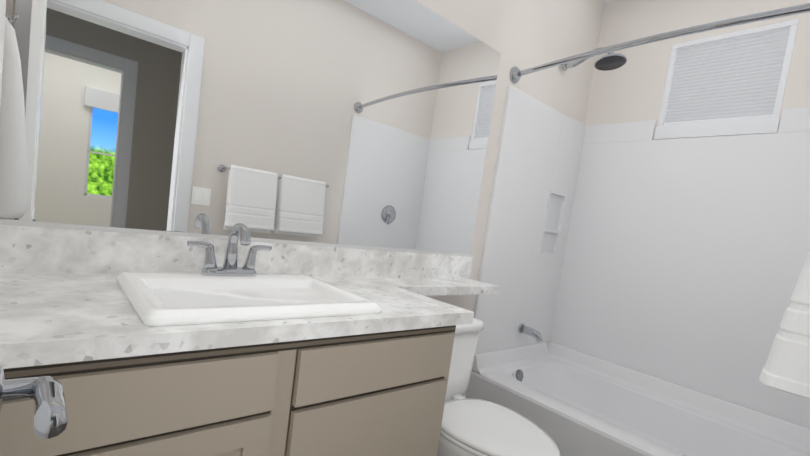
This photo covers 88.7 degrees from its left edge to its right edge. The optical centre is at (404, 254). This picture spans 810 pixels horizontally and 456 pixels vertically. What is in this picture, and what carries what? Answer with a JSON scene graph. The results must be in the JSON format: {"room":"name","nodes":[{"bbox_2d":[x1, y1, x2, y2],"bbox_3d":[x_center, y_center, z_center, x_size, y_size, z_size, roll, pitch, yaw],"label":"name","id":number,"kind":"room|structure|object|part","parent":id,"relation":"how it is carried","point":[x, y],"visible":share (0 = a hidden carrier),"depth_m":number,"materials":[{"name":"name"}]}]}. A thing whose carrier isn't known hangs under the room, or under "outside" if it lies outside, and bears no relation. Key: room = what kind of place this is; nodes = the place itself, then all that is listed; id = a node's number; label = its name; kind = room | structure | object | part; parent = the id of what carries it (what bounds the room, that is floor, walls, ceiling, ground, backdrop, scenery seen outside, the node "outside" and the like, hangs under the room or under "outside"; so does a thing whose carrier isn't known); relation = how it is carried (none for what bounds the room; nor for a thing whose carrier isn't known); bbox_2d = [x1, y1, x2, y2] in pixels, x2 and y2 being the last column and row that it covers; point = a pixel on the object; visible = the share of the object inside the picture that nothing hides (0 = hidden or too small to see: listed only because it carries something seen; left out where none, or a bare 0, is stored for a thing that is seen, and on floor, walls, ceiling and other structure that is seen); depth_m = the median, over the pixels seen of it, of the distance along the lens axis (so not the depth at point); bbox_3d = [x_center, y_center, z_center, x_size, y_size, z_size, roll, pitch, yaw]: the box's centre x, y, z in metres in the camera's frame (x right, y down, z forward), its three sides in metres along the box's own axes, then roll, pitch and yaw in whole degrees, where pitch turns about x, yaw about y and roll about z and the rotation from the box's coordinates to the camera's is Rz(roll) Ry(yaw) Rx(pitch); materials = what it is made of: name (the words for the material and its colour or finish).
{"room":"bathroom","nodes":[
{"label":"bathroom","id":0,"kind":"room"},
{"bbox_2d":[415,0,604,396],"bbox_3d":[0.023,-0.435,2.052,3.290,2.830,0.125,4,6,-41],"label":"wall","id":1,"kind":"structure","parent":0,"point":[523,34],"depth_m":2.42,"materials":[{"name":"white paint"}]},
{"bbox_2d":[0,219,470,255],"bbox_3d":[-0.378,-0.043,1.692,1.999,0.014,0.010,4,6,-41],"label":"channel","id":2,"kind":"object","parent":1,"relation":"attached to","point":[62,225],"visible":1,"depth_m":1.37,"materials":[{"name":"silver metal"}]},
{"bbox_2d":[0,0,500,253],"bbox_3d":[-0.305,-0.595,1.649,1.999,1.117,0.006,4,6,-41],"label":"mirror","id":3,"kind":"object","parent":1,"relation":"attached to","point":[357,122],"visible":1,"depth_m":1.46,"materials":[{"name":"clear glass"}]},
{"bbox_2d":[562,47,626,70],"bbox_3d":[1.161,-1.192,2.533,0.172,0.115,0.367,4,6,-41],"label":"shower head","id":4,"kind":"object","parent":1,"relation":"attached to","point":[565,67],"visible":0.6,"depth_m":2.54},
{"bbox_2d":[510,3,809,83],"bbox_3d":[1.129,-0.908,1.761,0.130,0.092,1.599,4,6,-41],"label":"shower rod","id":5,"kind":"object","parent":1,"relation":"attached to","point":[516,73],"visible":1,"depth_m":1.71,"materials":[{"name":"silver metal"}]},
{"bbox_2d":[585,0,809,139],"bbox_3d":[1.810,-0.222,2.402,0.125,2.830,1.725,4,6,-41],"label":"wall","id":6,"kind":"structure","parent":0,"point":[631,89],"depth_m":2.64,"materials":[{"name":"white paint"}]},
{"bbox_2d":[473,85,809,427],"bbox_3d":[1.342,-0.040,2.117,0.934,1.569,1.599,4,6,-41],"label":"panels","id":7,"kind":"object","parent":6,"relation":"attached to","point":[637,247],"visible":0.92,"depth_m":2.50,"materials":[{"name":"white plastic"}]},
{"bbox_2d":[518,323,542,342],"bbox_3d":[0.828,0.518,2.711,0.068,0.090,0.168,4,6,-41],"label":"tub spout","id":8,"kind":"object","parent":7,"relation":"attached to","point":[530,331],"visible":1,"depth_m":2.70,"materials":[{"name":"silver metal"}]},
{"bbox_2d":[654,19,798,139],"bbox_3d":[1.819,-0.967,2.387,0.072,0.584,0.588,4,6,-41],"label":"window","id":9,"kind":"structure","parent":6,"relation":"in","point":[747,127],"depth_m":2.33,"materials":[{"name":"white paint"}]},
{"bbox_3d":[1.788,-0.769,2.399,0.024,0.024,0.518,4,6,-41],"label":"window shade rail","id":10,"kind":"part","parent":9,"relation":"part of","materials":[{"name":"white plastic"}]},
{"bbox_2d":[665,28,789,122],"bbox_3d":[1.820,-1.003,2.380,0.003,0.448,0.518,4,6,-41],"label":"window shade","id":11,"kind":"object","parent":9,"relation":"attached to","point":[737,77],"visible":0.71,"depth_m":2.36,"materials":[{"name":"white fabric"}]},
{"bbox_3d":[0.387,1.130,1.523,3.290,0.080,1.850,4,6,-41],"label":"floor","id":12,"kind":"structure","parent":0,"visible":0},
{"bbox_2d":[0,325,455,455],"bbox_3d":[-0.540,0.570,1.251,1.232,0.821,0.641,4,6,-41],"label":"vanity cabinet","id":13,"kind":"object","parent":12,"relation":"on","point":[291,402],"depth_m":0.95,"materials":[{"name":"beige paint"}]},
{"bbox_3d":[-0.338,0.561,1.021,1.232,0.712,0.038,4,6,-41],"label":"vanity cabinet front","id":14,"kind":"part","parent":13,"relation":"part of","materials":[{"name":"beige wood"}]},
{"bbox_2d":[0,224,499,368],"bbox_3d":[-0.184,0.093,1.462,1.999,0.167,0.646,4,6,-41],"label":"countertop","id":15,"kind":"structure","parent":13,"relation":"on","point":[63,299],"depth_m":1.14,"materials":[{"name":"stone"}]},
{"bbox_2d":[187,223,271,275],"bbox_3d":[-0.526,-0.013,1.302,0.264,0.173,0.158,4,6,-41],"label":"faucet","id":16,"kind":"object","parent":15,"relation":"on","point":[229,267],"visible":1,"depth_m":1.32,"materials":[{"name":"silver metal"}]},
{"bbox_2d":[116,271,381,325],"bbox_3d":[-0.453,0.170,1.205,0.603,0.154,0.495,4,6,-41],"label":"sink","id":17,"kind":"object","parent":15,"relation":"in","point":[162,298],"visible":0.69,"depth_m":1.14,"materials":[{"name":"white ceramic"}]},
{"bbox_2d":[437,317,483,455],"bbox_3d":[0.261,0.687,1.661,0.508,0.738,0.787,4,6,-41],"label":"toilet","id":18,"kind":"object","parent":12,"relation":"on","point":[464,346],"visible":0.19,"depth_m":1.83,"materials":[{"name":"white ceramic"}]},
{"bbox_2d":[440,394,559,455],"bbox_3d":[0.335,0.667,1.579,0.389,0.042,0.513,4,6,-41],"label":"lid","id":19,"kind":"object","parent":18,"relation":"attached to","point":[477,427],"visible":0.92,"depth_m":1.52,"materials":[{"name":"white plastic"}]},
{"bbox_2d":[465,370,659,455],"bbox_3d":[1.220,0.987,2.215,0.889,0.312,1.598,4,6,-41],"label":"bathtub apron","id":20,"kind":"object","parent":12,"relation":"on","point":[569,434],"visible":0.17,"depth_m":2.07,"materials":[{"name":"white ceramic"}]},
{"bbox_2d":[472,341,809,452],"bbox_3d":[1.248,0.784,2.199,0.888,0.096,1.598,4,6,-41],"label":"ledge","id":21,"kind":"object","parent":20,"relation":"on","point":[797,436],"visible":0.82,"depth_m":2.48,"materials":[{"name":"white ceramic"}]},
{"bbox_2d":[483,358,809,455],"bbox_3d":[1.232,0.956,2.219,0.869,0.250,1.598,4,6,-41],"label":"bathtub","id":22,"kind":"object","parent":20,"relation":"in","point":[656,425],"visible":0.65,"depth_m":2.38,"materials":[{"name":"white ceramic"}]},
{"bbox_3d":[0.291,0.145,0.093,0.733,2.070,0.125,4,6,-41],"label":"door frame","id":23,"kind":"structure","parent":0,"visible":0},
{"bbox_2d":[0,0,67,438],"bbox_3d":[-0.250,0.063,0.189,0.175,2.048,0.735,4,6,-41],"label":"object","id":24,"kind":"structure","parent":23,"relation":"attached to","point":[2,14],"depth_m":0.44,"materials":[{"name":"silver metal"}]},
{"bbox_3d":[-0.441,0.153,0.401,0.175,0.064,0.132,4,6,-41],"label":"door handle","id":25,"kind":"part","parent":24,"relation":"part of","materials":[{"name":"silver metal"}]},
{"bbox_3d":[1.023,-0.124,0.840,0.833,0.051,0.125,4,6,-41],"label":"towel bar","id":26,"kind":"object","parent":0,"visible":0},
{"bbox_2d":[759,250,809,398],"bbox_3d":[0.795,0.048,0.780,0.340,0.450,0.110,4,6,-41],"label":"hanging towel","id":27,"kind":"object","parent":26,"relation":"hanging from","point":[786,367],"visible":1,"depth_m":0.69,"materials":[{"name":"white fabric"}]}
]}

